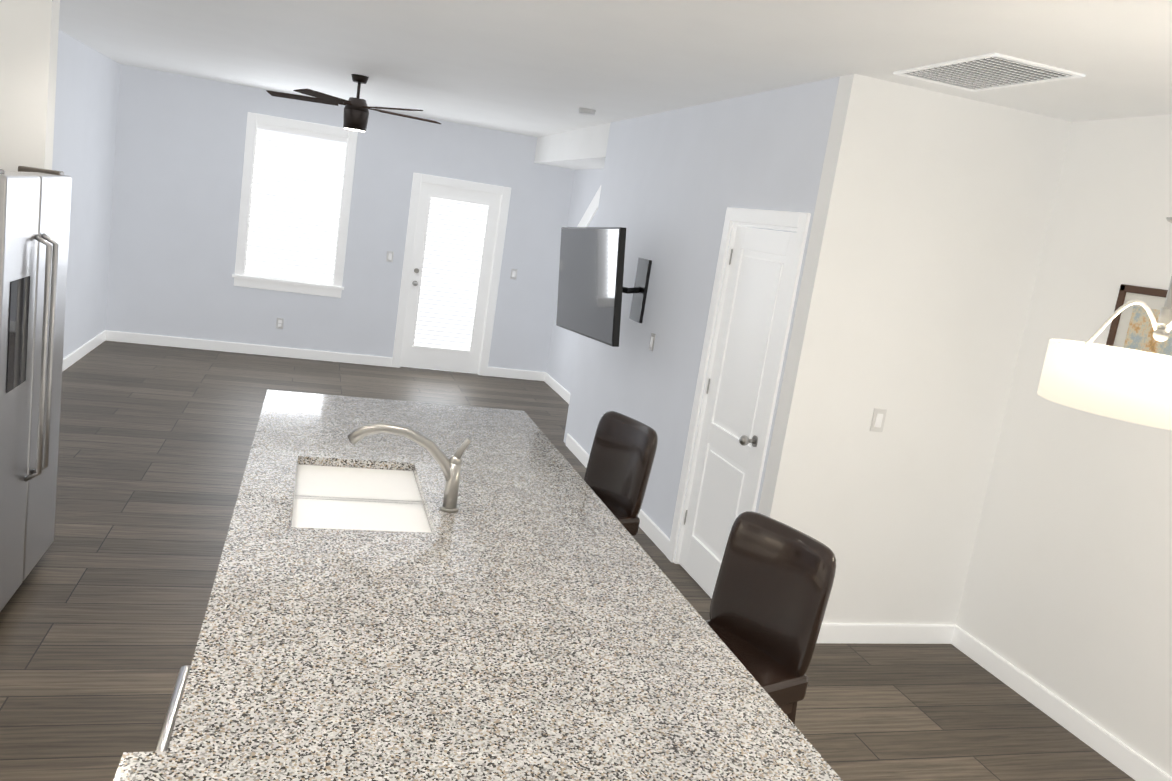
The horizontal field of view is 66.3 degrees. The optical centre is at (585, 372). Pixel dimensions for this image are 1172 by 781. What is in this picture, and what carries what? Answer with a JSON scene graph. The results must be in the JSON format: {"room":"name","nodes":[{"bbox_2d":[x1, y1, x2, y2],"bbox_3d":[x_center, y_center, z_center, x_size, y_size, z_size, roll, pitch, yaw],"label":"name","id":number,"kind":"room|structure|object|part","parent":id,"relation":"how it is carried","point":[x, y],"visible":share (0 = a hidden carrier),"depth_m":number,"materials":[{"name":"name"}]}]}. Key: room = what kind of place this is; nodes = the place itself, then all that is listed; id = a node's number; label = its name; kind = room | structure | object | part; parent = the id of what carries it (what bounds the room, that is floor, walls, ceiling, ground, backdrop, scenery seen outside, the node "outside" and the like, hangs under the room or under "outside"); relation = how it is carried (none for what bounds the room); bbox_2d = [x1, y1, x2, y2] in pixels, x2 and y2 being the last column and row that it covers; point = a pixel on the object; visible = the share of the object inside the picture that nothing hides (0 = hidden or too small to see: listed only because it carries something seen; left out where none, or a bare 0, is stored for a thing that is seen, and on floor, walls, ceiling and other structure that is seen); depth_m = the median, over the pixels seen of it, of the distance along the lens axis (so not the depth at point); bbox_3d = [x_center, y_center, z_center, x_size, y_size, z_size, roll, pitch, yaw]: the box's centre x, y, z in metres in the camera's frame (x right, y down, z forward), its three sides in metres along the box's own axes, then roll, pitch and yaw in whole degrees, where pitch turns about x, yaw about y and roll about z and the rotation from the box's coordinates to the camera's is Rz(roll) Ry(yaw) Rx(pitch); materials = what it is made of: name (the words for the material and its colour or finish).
{"room":"kitchen","nodes":[
{"label":"kitchen","id":0,"kind":"room"},
{"bbox_2d":[0,0,59,171],"bbox_3d":[-2.857,-0.531,3.958,0.820,2.740,0.120,6,10,-17],"label":"wall","id":1,"kind":"structure","parent":0,"point":[29,29],"depth_m":3.87,"materials":[{"name":"beige paint"}]},
{"bbox_2d":[52,30,119,357],"bbox_3d":[-4.072,-1.144,6.461,0.120,2.740,5.500,6,10,-17],"label":"wall","id":2,"kind":"structure","parent":0,"point":[86,105],"depth_m":7.95,"materials":[{"name":"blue paint"}]},
{"bbox_2d":[62,330,105,371],"bbox_3d":[-4.183,0.160,6.638,0.014,0.106,5.366,6,10,-17],"label":"baseboard","id":3,"kind":"structure","parent":2,"relation":"attached to","point":[76,355],"depth_m":8.31,"materials":[{"name":"white wood"}]},
{"bbox_2d":[105,64,574,371],"bbox_3d":[-2.469,-1.462,9.719,4.800,2.740,0.120,6,10,-17],"label":"wall","id":4,"kind":"structure","parent":0,"point":[178,163],"depth_m":9.49,"materials":[{"name":"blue paint"}]},
{"bbox_2d":[105,330,392,366],"bbox_3d":[-3.546,-0.252,9.595,2.900,0.106,0.014,6,10,-17],"label":"baseboard","id":5,"kind":"structure","parent":4,"relation":"attached to","point":[150,339],"depth_m":9.56,"materials":[{"name":"white wood"}]},
{"bbox_2d":[276,318,283,328],"bbox_3d":[-3.283,-0.530,9.614,0.072,0.116,0.009,6,10,-17],"label":"outlet","id":6,"kind":"object","parent":4,"relation":"attached to","point":[279,323],"visible":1,"depth_m":9.61,"materials":[{"name":"white plastic"}]},
{"bbox_2d":[232,112,357,297],"bbox_3d":[-3.060,-1.742,9.460,1.130,1.780,0.170,6,10,-17],"label":"window","id":7,"kind":"structure","parent":4,"relation":"in","point":[332,284],"depth_m":9.41,"materials":[{"name":"white wood"}]},
{"bbox_2d":[245,128,346,283],"bbox_3d":[-3.054,-1.754,9.444,0.886,1.546,0.006,6,10,-17],"label":"window pane","id":8,"kind":"object","parent":7,"relation":"attached to","point":[295,202],"visible":1,"depth_m":9.44,"materials":[{"name":"glass"}]},
{"bbox_2d":[257,124,346,141],"bbox_3d":[-2.944,-2.490,9.319,0.886,0.038,0.035,6,10,-17],"label":"headrail","id":9,"kind":"object","parent":7,"relation":"attached to","point":[301,133],"visible":0.86,"depth_m":9.30,"materials":[{"name":"white"}]},
{"bbox_2d":[386,251,393,261],"bbox_3d":[-2.140,-1.270,9.787,0.072,0.116,0.010,6,10,-17],"label":"light switch","id":10,"kind":"object","parent":4,"relation":"attached to","point":[389,257],"visible":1,"depth_m":9.78,"materials":[{"name":"white plastic"}]},
{"bbox_2d":[400,183,500,373],"bbox_3d":[-1.528,-1.035,10.078,0.892,2.050,0.053,6,10,-17],"label":"door","id":11,"kind":"structure","parent":4,"relation":"in","point":[424,357],"depth_m":10.08,"materials":[{"name":"white wood"}]},
{"bbox_2d":[412,268,418,285],"bbox_3d":[-1.876,-1.055,9.903,0.060,0.198,0.093,6,10,-17],"label":"door knob","id":12,"kind":"object","parent":11,"relation":"attached to","point":[415,283],"depth_m":9.91,"materials":[{"name":"silver metal"}]},
{"bbox_2d":[414,197,487,350],"bbox_3d":[-1.518,-1.091,10.063,0.640,1.660,0.006,6,10,-17],"label":"door glass","id":13,"kind":"object","parent":11,"relation":"attached to","point":[451,269],"visible":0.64,"depth_m":10.06,"materials":[{"name":"glass"}]},
{"bbox_2d":[392,173,510,375],"bbox_3d":[-1.520,-1.077,10.067,1.080,2.150,0.140,6,10,-17],"label":"door frame","id":14,"kind":"structure","parent":4,"relation":"attached to","point":[504,192],"depth_m":9.96,"materials":[{"name":"white wood"}]},
{"bbox_2d":[510,269,516,279],"bbox_3d":[-0.822,-1.123,10.202,0.072,0.116,0.010,6,10,-17],"label":"light switch","id":15,"kind":"object","parent":4,"relation":"attached to","point":[513,275],"visible":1,"depth_m":10.20,"materials":[{"name":"white plastic"}]},
{"bbox_2d":[487,367,544,380],"bbox_3d":[-0.808,0.013,10.448,0.700,0.106,0.014,6,10,-17],"label":"baseboard","id":16,"kind":"structure","parent":4,"relation":"attached to","point":[515,373],"depth_m":10.44,"materials":[{"name":"white wood"}]},
{"bbox_2d":[0,341,1134,780],"bbox_3d":[-0.196,1.282,4.207,6.600,0.100,12.840,6,10,-17],"label":"floor","id":17,"kind":"structure","parent":0,"point":[102,613],"depth_m":4.24,"materials":[{"name":"brown wood"}]},
{"bbox_2d":[0,166,71,611],"bbox_3d":[-2.680,0.044,3.569,0.970,1.800,0.880,6,10,-17],"label":"fridge","id":18,"kind":"object","parent":17,"relation":"on","point":[35,204],"visible":1,"depth_m":3.61,"materials":[{"name":"grey metal"}]},
{"bbox_2d":[114,390,842,780],"bbox_3d":[-0.578,0.763,3.058,1.337,1.184,3.162,6,10,-17],"label":"kitchen island","id":19,"kind":"object","parent":17,"relation":"on","point":[418,592],"visible":1,"depth_m":2.17,"materials":[{"name":"grey stone"}]},
{"bbox_2d":[347,422,471,512],"bbox_3d":[-0.596,0.308,2.973,0.395,0.272,0.116,6,10,-17],"label":"faucet","id":20,"kind":"object","parent":19,"relation":"on","point":[451,467],"depth_m":2.97,"materials":[{"name":"silver metal"}]},
{"bbox_2d":[584,411,657,536],"bbox_3d":[-0.027,0.728,4.112,0.491,1.064,0.436,2,12,-34],"label":"stool","id":21,"kind":"object","parent":17,"relation":"on","point":[620,463],"visible":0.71,"depth_m":4.11,"materials":[{"name":"black leather"}]},
{"bbox_2d":[706,511,835,723],"bbox_3d":[0.414,1.012,2.845,0.491,1.064,0.436,1,12,-36],"label":"stool","id":22,"kind":"object","parent":17,"relation":"on","point":[772,591],"visible":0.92,"depth_m":2.85,"materials":[{"name":"black leather"}]},
{"bbox_2d":[59,0,1171,136],"bbox_3d":[0.220,-1.487,3.732,6.600,0.100,12.840,6,10,-17],"label":"ceiling","id":23,"kind":"structure","parent":0,"point":[537,68],"depth_m":4.28,"materials":[{"name":"paint"}]},
{"bbox_2d":[266,74,440,131],"bbox_3d":[-1.754,-2.063,6.871,1.328,0.405,1.264,6,10,-17],"label":"ceiling fan","id":24,"kind":"object","parent":23,"relation":"hanging from","point":[356,114],"visible":1,"depth_m":6.77,"materials":[{"name":"brown metal"}]},
{"bbox_3d":[-1.741,-2.056,6.825,0.190,0.400,0.190,6,10,-17],"label":"motor","id":25,"kind":"part","parent":24,"relation":"part of","materials":[{"name":"brown metal"}]},
{"bbox_2d":[534,123,609,169],"bbox_3d":[0.039,-2.186,8.782,0.478,0.279,2.718,6,10,-17],"label":"soffit","id":26,"kind":"object","parent":23,"relation":"attached to","point":[583,148],"depth_m":8.57,"materials":[{"name":"paint"}]},
{"bbox_2d":[579,108,595,115],"bbox_3d":[0.008,-1.968,6.757,0.130,0.034,0.130,6,10,-17],"label":"smoke detector","id":27,"kind":"object","parent":23,"relation":"attached to","point":[587,111],"visible":1,"depth_m":6.71,"materials":[{"name":"white plastic"}]},
{"bbox_2d":[893,53,1084,91],"bbox_3d":[1.598,-1.202,3.609,0.420,0.010,0.620,6,10,-17],"label":"ceiling vent","id":28,"kind":"object","parent":23,"relation":"in","point":[990,71],"visible":1,"depth_m":3.57,"materials":[{"name":"white metal"}]},
{"bbox_2d":[1037,217,1171,429],"bbox_3d":[1.633,-0.428,2.414,0.530,1.110,0.530,6,10,-17],"label":"pendant lamp","id":29,"kind":"object","parent":23,"relation":"hanging from","point":[1125,384],"visible":1,"depth_m":2.36,"materials":[{"name":"white metal"}]},
{"bbox_3d":[1.563,0.035,2.494,0.530,0.160,0.530,6,10,-17],"label":"lamp shade","id":30,"kind":"part","parent":29,"relation":"part of","materials":[{"name":"white fabric"}]},
{"bbox_2d":[1040,386,1171,429],"bbox_3d":[1.554,0.100,2.505,0.518,0.004,0.518,6,10,-17],"label":"diffuser","id":31,"kind":"object","parent":29,"relation":"attached to","point":[1108,410],"depth_m":2.33,"materials":[{"name":"white"}]},
{"bbox_3d":[1.648,-0.528,2.397,0.146,0.905,0.146,6,10,-17],"label":"stem","id":32,"kind":"part","parent":29,"relation":"part of","materials":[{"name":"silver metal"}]},
{"bbox_2d":[546,77,839,559],"bbox_3d":[0.396,-0.626,7.356,0.600,2.740,6.230,6,10,-17],"label":"wall","id":33,"kind":"structure","parent":0,"point":[679,181],"depth_m":5.72,"materials":[{"name":"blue paint"}]},
{"bbox_2d":[544,372,569,403],"bbox_3d":[-0.111,0.320,9.271,0.014,0.106,2.706,6,10,-17],"label":"baseboard","id":34,"kind":"structure","parent":33,"relation":"attached to","point":[557,387],"depth_m":9.96,"materials":[{"name":"white wood"}]},
{"bbox_2d":[577,186,600,226],"bbox_3d":[0.097,-1.657,9.223,0.012,1.438,2.098,6,10,-17],"label":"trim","id":35,"kind":"structure","parent":33,"relation":"attached to","point":[590,212],"depth_m":9.36,"materials":[{"name":"white wood"}]},
{"bbox_2d":[556,227,651,346],"bbox_3d":[0.152,-0.631,6.386,0.435,0.830,1.367,6,10,-17],"label":"tv","id":36,"kind":"object","parent":33,"relation":"attached to","point":[591,289],"visible":1,"depth_m":6.21,"materials":[{"name":"black"}]},
{"bbox_3d":[0.206,-0.611,6.327,0.364,0.440,0.570,6,10,-17],"label":"arm","id":37,"kind":"part","parent":36,"relation":"part of"},
{"bbox_2d":[566,434,669,556],"bbox_3d":[0.171,0.822,6.592,0.014,0.106,2.450,6,10,-17],"label":"baseboard","id":38,"kind":"structure","parent":33,"relation":"attached to","point":[654,533],"depth_m":5.82,"materials":[{"name":"white wood"}]},
{"bbox_2d":[649,333,655,350],"bbox_3d":[0.445,-0.208,6.040,0.010,0.116,0.072,6,10,-17],"label":"light switch","id":39,"kind":"object","parent":33,"relation":"attached to","point":[652,342],"visible":1,"depth_m":6.03,"materials":[{"name":"white plastic"}]},
{"bbox_2d":[679,226,795,598],"bbox_3d":[0.769,0.226,4.852,0.127,2.010,0.736,6,10,-17],"label":"pantry door","id":40,"kind":"structure","parent":33,"relation":"in","point":[757,281],"depth_m":4.87,"materials":[{"name":"white wood"}]},
{"bbox_3d":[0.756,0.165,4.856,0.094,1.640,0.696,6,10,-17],"label":"knob","id":41,"kind":"part","parent":40,"relation":"part of","materials":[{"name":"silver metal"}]},
{"bbox_2d":[667,207,810,563],"bbox_3d":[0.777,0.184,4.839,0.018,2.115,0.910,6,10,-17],"label":"door frame","id":42,"kind":"structure","parent":33,"relation":"attached to","point":[799,221],"depth_m":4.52,"materials":[{"name":"white wood"}]},
{"bbox_2d":[758,74,1071,624],"bbox_3d":[1.564,0.046,4.463,1.230,2.740,0.120,6,10,-17],"label":"wall","id":43,"kind":"structure","parent":0,"point":[931,217],"depth_m":4.36,"materials":[{"name":"beige paint"}]},
{"bbox_2d":[870,408,886,431],"bbox_3d":[1.435,0.233,4.397,0.072,0.116,0.010,6,10,-17],"label":"light switch","id":44,"kind":"object","parent":43,"relation":"attached to","point":[878,420],"visible":1,"depth_m":4.39,"materials":[{"name":"white plastic"}]},
{"bbox_2d":[816,623,954,643],"bbox_3d":[1.382,1.343,4.619,1.216,0.106,0.014,6,10,-17],"label":"baseboard return","id":45,"kind":"object","parent":43,"relation":"attached to","point":[886,633],"visible":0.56,"depth_m":4.67,"materials":[{"name":"white wood"}]},
{"bbox_2d":[956,114,1171,776],"bbox_3d":[3.060,0.741,1.725,0.120,2.740,6.370,6,10,-17],"label":"wall","id":46,"kind":"structure","parent":0,"point":[1067,595],"depth_m":4.10,"materials":[{"name":"beige paint"}]},
{"bbox_2d":[951,625,1171,780],"bbox_3d":[2.820,2.031,1.869,0.014,0.106,6.250,6,10,-17],"label":"baseboard","id":47,"kind":"structure","parent":46,"relation":"attached to","point":[1127,760],"depth_m":4.09,"materials":[{"name":"white wood"}]},
{"bbox_2d":[1106,284,1171,355],"bbox_3d":[2.413,-0.095,3.818,0.020,0.520,0.460,6,10,-17],"label":"picture","id":48,"kind":"object","parent":46,"relation":"attached to","point":[1131,326],"visible":0.48,"depth_m":3.90,"materials":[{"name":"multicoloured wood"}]},
{"bbox_2d":[1114,306,1171,355],"bbox_3d":[2.412,-0.095,3.818,0.002,0.346,0.286,6,10,-17],"label":"art","id":49,"kind":"object","parent":48,"relation":"attached to","point":[1138,330],"depth_m":3.87,"materials":[{"name":"multicoloured paper"}]}
]}

